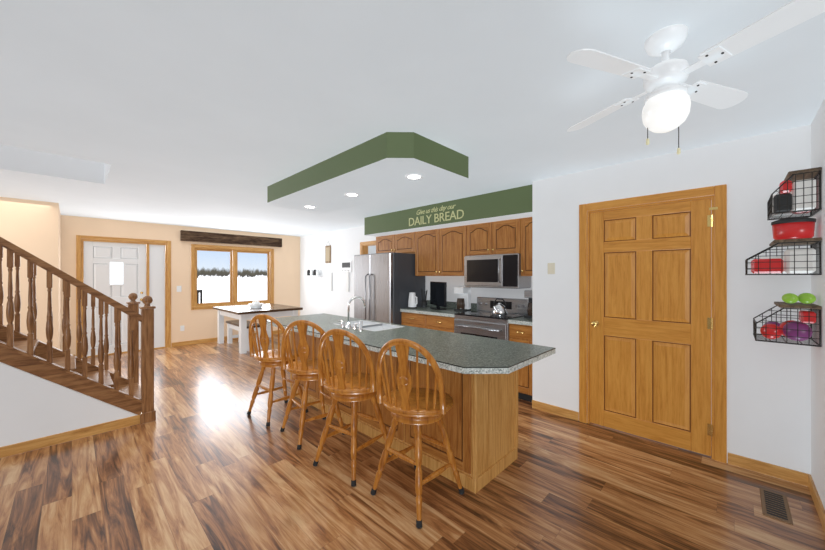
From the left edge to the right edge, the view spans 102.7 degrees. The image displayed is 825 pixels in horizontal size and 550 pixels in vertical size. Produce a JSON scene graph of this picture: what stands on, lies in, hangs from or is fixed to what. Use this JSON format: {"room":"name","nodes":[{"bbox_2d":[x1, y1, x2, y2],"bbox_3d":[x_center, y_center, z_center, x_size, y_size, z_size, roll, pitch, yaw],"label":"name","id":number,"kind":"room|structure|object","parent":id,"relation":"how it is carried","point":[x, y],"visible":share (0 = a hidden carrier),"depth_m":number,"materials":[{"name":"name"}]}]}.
{"room":"kitchen","nodes":[
{"label":"kitchen","id":0,"kind":"room"},
{"bbox_2d":[0,197,59,348],"bbox_3d":[-6.133,0.200,3.486,0.140,2.440,3.270,0,0,44],"label":"wall","id":1,"kind":"structure","parent":0,"point":[32,227],"depth_m":4.46,"materials":[{"name":"beige paint"}]},
{"bbox_2d":[60,213,60,349],"bbox_3d":[-5.511,0.200,5.062,1.140,2.440,0.140,0,0,44],"label":"wall","id":2,"kind":"structure","parent":0,"point":[60,213],"depth_m":5.38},
{"bbox_2d":[0,341,136,446],"bbox_3d":[-3.983,-0.158,1.810,0.032,3.156,3.855,0,0,44],"label":"wall","id":3,"kind":"structure","parent":0,"point":[32,406],"depth_m":2.72,"materials":[{"name":"white paint"}]},
{"bbox_2d":[0,415,139,457],"bbox_3d":[-3.966,1.377,1.794,0.014,0.085,3.857,0,0,44],"label":"baseboard","id":4,"kind":"structure","parent":3,"relation":"attached to","point":[29,445],"depth_m":2.82,"materials":[{"name":"brown wood"}]},
{"bbox_2d":[61,215,299,355],"bbox_3d":[-4.429,0.200,7.112,0.160,2.440,4.590,0,0,44],"label":"wall","id":5,"kind":"structure","parent":0,"point":[200,324],"depth_m":6.72,"materials":[{"name":"beige paint"}]},
{"bbox_2d":[76,235,170,357],"bbox_3d":[-5.330,0.360,6.157,0.196,2.120,1.325,0,0,44],"label":"door","id":6,"kind":"structure","parent":5,"relation":"attached to","point":[119,270],"depth_m":6.11,"materials":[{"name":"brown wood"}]},
{"bbox_2d":[177,286,183,330],"bbox_3d":[-4.709,0.660,6.701,0.008,0.920,0.130,0,0,44],"label":"light switch","id":7,"kind":"object","parent":5,"relation":"attached to","point":[179,290],"visible":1,"depth_m":6.70,"materials":[{"name":"white plastic"}]},
{"bbox_2d":[180,230,281,246],"bbox_3d":[-3.964,-0.820,7.420,0.071,0.210,2.080,0,0,44],"label":"valance","id":8,"kind":"object","parent":5,"relation":"attached to","point":[197,236],"visible":1,"depth_m":7.27,"materials":[{"name":"brown wood"}]},
{"bbox_2d":[172,330,289,346],"bbox_3d":[-3.860,1.377,7.573,0.017,0.085,2.735,0,0,44],"label":"baseboard","id":9,"kind":"structure","parent":5,"relation":"attached to","point":[199,341],"depth_m":6.94,"materials":[{"name":"brown wood"}]},
{"bbox_2d":[191,244,273,309],"bbox_3d":[-4.036,0.020,7.497,0.190,1.370,1.720,0,0,44],"label":"window","id":10,"kind":"structure","parent":5,"relation":"in","point":[213,276],"depth_m":7.43,"materials":[{"name":"clear glass"}]},
{"bbox_2d":[267,132,468,213],"bbox_3d":[-0.636,-0.924,3.339,2.320,0.190,0.810,0,0,44],"label":"ceiling","id":11,"kind":"structure","parent":0,"point":[386,165],"depth_m":2.81,"materials":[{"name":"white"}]},
{"bbox_2d":[368,245,375,253],"bbox_3d":[-0.853,0.200,7.699,0.100,2.440,1.350,0,0,44],"label":"wall","id":12,"kind":"structure","parent":0,"point":[371,249],"depth_m":7.55,"materials":[{"name":"white paint"}]},
{"bbox_2d":[0,332,824,549],"bbox_3d":[-1.220,1.480,2.728,11.350,0.120,9.620,0,0,44],"label":"floor","id":13,"kind":"structure","parent":0,"point":[203,461],"depth_m":2.19,"materials":[{"name":"brown wood"}]},
{"bbox_2d":[4,339,140,398],"bbox_3d":[-4.040,0.119,2.352,0.705,2.598,3.295,0,0,44],"label":"stairs","id":14,"kind":"structure","parent":13,"relation":"on","point":[60,361],"depth_m":3.24,"materials":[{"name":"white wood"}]},
{"bbox_2d":[0,238,139,385],"bbox_3d":[-4.324,-0.388,2.658,0.116,3.615,3.298,0,0,44],"label":"balusters","id":15,"kind":"object","parent":14,"relation":"attached to","point":[41,347],"depth_m":3.48,"materials":[{"name":"brown wood"}]},
{"bbox_2d":[0,237,155,423],"bbox_3d":[-3.716,-0.388,2.086,0.116,3.615,3.323,0,0,44],"label":"stair railing","id":16,"kind":"object","parent":14,"relation":"attached to","point":[28,361],"depth_m":2.91,"materials":[{"name":"brown wood"}]},
{"bbox_2d":[226,320,261,350],"bbox_3d":[-3.422,1.185,6.700,1.140,0.470,0.340,0,0,44],"label":"bench","id":17,"kind":"object","parent":13,"relation":"on","point":[232,324],"visible":0.4,"depth_m":6.74,"materials":[{"name":"white paint"}]},
{"bbox_2d":[213,303,302,353],"bbox_3d":[-3.241,1.035,6.887,1.540,0.770,1.240,0,0,44],"label":"dining table","id":18,"kind":"object","parent":13,"relation":"on","point":[243,314],"visible":0.79,"depth_m":6.54,"materials":[{"name":"white paint"}]},
{"bbox_2d":[249,301,262,307],"bbox_3d":[-3.204,0.584,6.753,0.270,0.128,0.270,0,0,44],"label":"centrepiece","id":19,"kind":"object","parent":18,"relation":"on","point":[255,304],"visible":1,"depth_m":6.68,"materials":[{"name":"white ceramic"}]},
{"bbox_2d":[247,314,307,425],"bbox_3d":[-1.387,0.894,3.386,0.507,1.056,0.500,0,0,44],"label":"stool","id":20,"kind":"object","parent":13,"relation":"on","point":[266,357],"visible":0.85,"depth_m":3.24,"materials":[{"name":"brown wood"}]},
{"bbox_2d":[280,320,343,449],"bbox_3d":[-0.901,0.894,2.972,0.514,1.056,0.511,0,0,44],"label":"stool","id":21,"kind":"object","parent":13,"relation":"on","point":[304,368],"visible":0.85,"depth_m":2.82,"materials":[{"name":"brown wood"}]},
{"bbox_2d":[313,329,393,485],"bbox_3d":[-0.440,0.894,2.506,0.517,1.056,0.510,0,0,44],"label":"stool","id":22,"kind":"object","parent":13,"relation":"on","point":[342,385],"visible":0.98,"depth_m":2.35,"materials":[{"name":"brown wood"}]},
{"bbox_2d":[354,252,424,324],"bbox_3d":[-0.409,0.532,5.499,0.920,1.775,0.851,0,0,44],"label":"fridge","id":23,"kind":"object","parent":13,"relation":"on","point":[385,284],"visible":0.5,"depth_m":5.15,"materials":[{"name":"grey metal"}]},
{"bbox_2d":[290,316,520,493],"bbox_3d":[-0.322,0.991,3.267,2.622,0.858,0.596,0,0,44],"label":"kitchen island","id":24,"kind":"object","parent":13,"relation":"on","point":[480,380],"depth_m":2.41,"materials":[{"name":"brown wood"}]},
{"bbox_2d":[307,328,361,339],"bbox_3d":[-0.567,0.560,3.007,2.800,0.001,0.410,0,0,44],"label":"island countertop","id":25,"kind":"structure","parent":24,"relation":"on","point":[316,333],"depth_m":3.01,"materials":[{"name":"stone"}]},
{"bbox_2d":[267,316,553,379],"bbox_3d":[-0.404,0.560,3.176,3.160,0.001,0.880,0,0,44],"label":"island countertop","id":26,"kind":"structure","parent":24,"relation":"on","point":[497,367],"depth_m":2.12,"materials":[{"name":"grey stone"}]},
{"bbox_2d":[334,320,377,331],"bbox_3d":[-0.604,0.604,3.607,0.344,0.172,0.392,0,0,44],"label":"sink","id":27,"kind":"object","parent":26,"relation":"in","point":[351,324],"depth_m":3.59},
{"bbox_2d":[354,324,405,335],"bbox_3d":[-0.340,0.604,3.351,0.344,0.172,0.392,0,0,44],"label":"sink","id":28,"kind":"object","parent":26,"relation":"in","point":[373,329],"depth_m":3.42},
{"bbox_2d":[371,338,463,527],"bbox_3d":[0.032,0.894,2.130,0.497,1.056,0.482,0,0,44],"label":"stool","id":29,"kind":"object","parent":13,"relation":"on","point":[406,402],"visible":1,"depth_m":1.99,"materials":[{"name":"brown wood"}]},
{"bbox_2d":[401,312,454,332],"bbox_3d":[0.401,0.980,4.921,1.027,0.880,0.606,0,0,44],"label":"base cabinet","id":30,"kind":"object","parent":13,"relation":"on","point":[428,320],"depth_m":4.66,"materials":[{"name":"brown wood"}]},
{"bbox_2d":[400,304,471,315],"bbox_3d":[0.398,0.520,4.917,1.027,0.040,0.616,0,0,44],"label":"countertop","id":31,"kind":"structure","parent":30,"relation":"on","point":[449,311],"depth_m":4.78,"materials":[{"name":"grey stone"}]},
{"bbox_2d":[408,292,417,308],"bbox_3d":[0.011,0.376,5.099,0.179,0.245,0.140,0,0,44],"label":"pitcher","id":32,"kind":"object","parent":31,"relation":"on","point":[412,302],"visible":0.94,"depth_m":5.06,"materials":[{"name":"white ceramic"}]},
{"bbox_2d":[421,289,426,306],"bbox_3d":[0.186,0.349,5.296,0.103,0.299,0.106,0,0,44],"label":"utensils","id":33,"kind":"object","parent":31,"relation":"on","point":[423,303],"visible":0.98,"depth_m":5.27,"materials":[{"name":"black"}]},
{"bbox_2d":[430,282,446,309],"bbox_3d":[0.386,0.293,4.998,0.523,0.410,0.298,0,0,44],"label":"television","id":34,"kind":"object","parent":31,"relation":"on","point":[438,294],"visible":1,"depth_m":4.93,"materials":[{"name":"black plastic"}]},
{"bbox_2d":[454,287,470,311],"bbox_3d":[0.711,0.329,4.699,0.160,0.338,0.202,0,0,44],"label":"coffee maker","id":35,"kind":"object","parent":31,"relation":"on","point":[463,304],"visible":1,"depth_m":4.65,"materials":[{"name":"white plastic"}]},
{"bbox_2d":[454,297,528,340],"bbox_3d":[1.006,0.860,4.257,0.764,1.120,0.686,0,0,44],"label":"range","id":36,"kind":"object","parent":13,"relation":"on","point":[482,320],"visible":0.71,"depth_m":4.17,"materials":[{"name":"silver metal"}]},
{"bbox_2d":[492,298,506,315],"bbox_3d":[1.063,0.381,4.071,0.185,0.206,0.238,0,0,44],"label":"kettle","id":37,"kind":"object","parent":36,"relation":"on","point":[499,309],"visible":1,"depth_m":4.03,"materials":[{"name":"silver metal"}]},
{"bbox_2d":[508,320,531,401],"bbox_3d":[1.429,0.980,3.925,0.303,0.880,0.606,0,0,44],"label":"base cabinet","id":38,"kind":"object","parent":13,"relation":"on","point":[520,328],"depth_m":3.70,"materials":[{"name":"brown wood"}]},
{"bbox_2d":[512,316,531,323],"bbox_3d":[1.425,0.520,3.922,0.303,0.040,0.616,0,0,44],"label":"countertop","id":39,"kind":"structure","parent":38,"relation":"on","point":[520,320],"depth_m":3.73,"materials":[{"name":"grey stone"}]},
{"bbox_2d":[524,290,531,318],"bbox_3d":[1.451,0.334,3.940,0.160,0.328,0.202,0,0,44],"label":"coffee maker","id":40,"kind":"object","parent":39,"relation":"on","point":[527,293],"visible":0.4,"depth_m":3.89,"materials":[{"name":"black"}]},
{"bbox_2d":[759,488,792,524],"bbox_3d":[2.245,1.416,2.044,0.120,0.007,0.340,0,0,44],"label":"floor vent","id":41,"kind":"object","parent":13,"relation":"in","point":[775,505],"visible":1,"depth_m":2.02,"materials":[{"name":"brown metal"}]},
{"bbox_2d":[0,0,824,236],"bbox_3d":[-1.220,-1.160,2.728,11.350,0.280,9.620,0,0,44],"label":"ceiling","id":42,"kind":"structure","parent":0,"point":[218,114],"depth_m":1.83,"materials":[{"name":"white paint"}]},
{"bbox_2d":[566,0,824,154],"bbox_3d":[1.081,-0.769,1.410,0.768,0.499,0.768,0,0,25],"label":"ceiling fan","id":43,"kind":"object","parent":42,"relation":"hanging from","point":[667,101],"visible":1,"depth_m":1.34,"materials":[{"name":"white"}]},
{"bbox_2d":[300,226,531,317],"bbox_3d":[-0.531,0.200,6.349,6.500,2.440,0.140,0,0,44],"label":"wall","id":44,"kind":"structure","parent":0,"point":[317,296],"depth_m":7.38,"materials":[{"name":"white paint"}]},
{"bbox_2d":[304,270,321,276],"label":"wall shelf","id":45,"kind":"object","parent":44,"relation":"attached to","point":[309,273],"depth_m":7.89,"materials":[{"name":"white wood"}]},
{"bbox_2d":[325,242,330,262],"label":"sign","id":46,"kind":"object","parent":44,"relation":"attached to","point":[327,248],"depth_m":7.58,"materials":[{"name":"brown wood"}]},
{"bbox_2d":[329,272,331,290],"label":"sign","id":47,"kind":"object","parent":44,"relation":"attached to","point":[330,274],"depth_m":7.50,"materials":[{"name":"white wood"}]},
{"bbox_2d":[341,261,351,291],"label":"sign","id":48,"kind":"object","parent":44,"relation":"attached to","point":[346,266],"depth_m":7.05,"materials":[{"name":"white wood"}]},
{"bbox_2d":[360,240,375,254],"bbox_3d":[-0.731,0.365,6.531,0.820,2.110,0.158,0,0,44],"label":"door frame","id":49,"kind":"structure","parent":44,"relation":"attached to","point":[363,247],"depth_m":6.72,"materials":[{"name":"brown wood"}]},
{"bbox_2d":[376,233,411,253],"bbox_3d":[-0.201,-0.543,5.706,0.970,0.326,0.316,0,0,44],"label":"upper cabinet","id":50,"kind":"object","parent":44,"relation":"attached to","point":[397,243],"depth_m":5.57,"materials":[{"name":"brown wood"}]},
{"bbox_2d":[412,226,463,275],"bbox_3d":[0.523,-0.353,5.005,1.046,0.706,0.316,0,0,44],"label":"upper cabinet","id":51,"kind":"object","parent":44,"relation":"attached to","point":[442,252],"depth_m":4.90,"materials":[{"name":"brown wood"}]},
{"bbox_2d":[426,300,476,310],"bbox_3d":[0.987,0.450,4.757,2.096,0.100,0.026,0,0,44],"label":"backsplash","id":52,"kind":"structure","parent":44,"relation":"attached to","point":[449,304],"depth_m":5.11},
{"bbox_2d":[464,219,511,256],"bbox_3d":[1.139,-0.493,4.408,0.790,0.426,0.316,0,0,44],"label":"upper cabinet","id":53,"kind":"object","parent":44,"relation":"attached to","point":[490,238],"depth_m":4.33,"materials":[{"name":"brown wood"}]},
{"bbox_2d":[464,253,530,288],"bbox_3d":[1.101,-0.060,4.369,0.780,0.429,0.425,0,0,44],"label":"microwave","id":54,"kind":"object","parent":53,"relation":"attached to","point":[494,271],"visible":0.96,"depth_m":4.19,"materials":[{"name":"silver metal"}]},
{"bbox_2d":[512,217,531,275],"bbox_3d":[1.508,-0.353,4.050,0.362,0.706,0.316,0,0,44],"label":"upper cabinet","id":55,"kind":"object","parent":44,"relation":"attached to","point":[521,227],"depth_m":3.99,"materials":[{"name":"brown wood"}]},
{"bbox_2d":[364,185,531,236],"bbox_3d":[0.453,-0.864,4.904,3.067,0.308,0.557,0,0,44],"label":"soffit","id":56,"kind":"structure","parent":0,"point":[510,204],"depth_m":4.36,"materials":[{"name":"green paint"}]},
{"bbox_2d":[409,210,463,225],"bbox_3d":[0.308,-0.815,4.654,1.006,0.120,0.004,0,0,44],"label":"sign","id":57,"kind":"object","parent":56,"relation":"attached to","point":[422,219],"visible":1,"depth_m":4.61,"materials":[{"name":"beige"}]},
{"bbox_2d":[417,205,455,214],"bbox_3d":[0.319,-0.928,4.644,0.720,0.092,0.004,0,0,44],"label":"sign","id":58,"kind":"object","parent":56,"relation":"attached to","point":[444,208],"visible":1,"depth_m":4.62,"materials":[{"name":"beige"}]},
{"bbox_2d":[532,124,810,474],"bbox_3d":[2.266,0.200,3.179,1.930,2.440,0.800,0,0,44],"label":"wall","id":59,"kind":"structure","parent":0,"point":[768,402],"depth_m":2.47,"materials":[{"name":"white paint"}]},
{"bbox_2d":[548,263,554,273],"bbox_3d":[1.437,-0.077,3.419,0.075,0.115,0.008,0,0,44],"label":"switch plate","id":60,"kind":"object","parent":59,"relation":"attached to","point":[551,268],"visible":1,"depth_m":3.42,"materials":[{"name":"beige plastic"}]},
{"bbox_2d":[532,400,578,420],"bbox_3d":[1.459,1.377,3.395,0.470,0.085,0.014,0,0,44],"label":"baseboard","id":61,"kind":"structure","parent":59,"relation":"attached to","point":[556,410],"depth_m":3.38,"materials":[{"name":"brown wood"}]},
{"bbox_2d":[579,184,726,462],"bbox_3d":[2.031,0.362,2.889,1.045,2.115,0.184,0,0,44],"label":"door","id":62,"kind":"structure","parent":59,"relation":"attached to","point":[647,323],"depth_m":2.81,"materials":[{"name":"brown wood"}]},
{"bbox_2d":[728,452,805,485],"bbox_3d":[2.519,1.377,2.365,0.375,0.085,0.017,0,0,44],"label":"baseboard","id":63,"kind":"structure","parent":59,"relation":"attached to","point":[786,474],"depth_m":2.35,"materials":[{"name":"brown wood"}]},
{"bbox_2d":[711,200,711,423],"bbox_3d":[2.401,0.200,3.132,1.950,2.440,0.680,0,0,44],"label":"wall","id":64,"kind":"structure","parent":0,"point":[711,317],"depth_m":3.06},
{"bbox_2d":[811,98,824,508],"bbox_3d":[0.386,0.200,-0.248,0.140,2.440,6.980,0,0,44],"label":"wall","id":65,"kind":"structure","parent":0,"point":[818,353],"depth_m":2.03,"materials":[{"name":"white paint"}]},
{"bbox_2d":[745,167,821,346],"bbox_3d":[2.414,-0.112,2.172,0.312,1.061,0.352,0,0,44],"label":"wall shelf","id":66,"kind":"object","parent":65,"relation":"attached to","point":[803,175],"visible":0.88,"depth_m":2.04,"materials":[{"name":"grey metal"}]},
{"bbox_2d":[751,178,815,340],"bbox_3d":[2.415,-0.093,2.162,0.279,1.003,0.314,0,0,44],"label":"contents","id":67,"kind":"object","parent":66,"relation":"in","point":[794,228],"visible":0.77,"depth_m":2.03,"materials":[{"name":"red"}]},
{"bbox_2d":[806,473,824,531],"bbox_3d":[0.289,1.377,-0.238,0.014,0.085,6.860,0,0,44],"label":"baseboard","id":68,"kind":"structure","parent":65,"relation":"attached to","point":[810,484],"depth_m":2.02,"materials":[{"name":"brown wood"}]}
]}

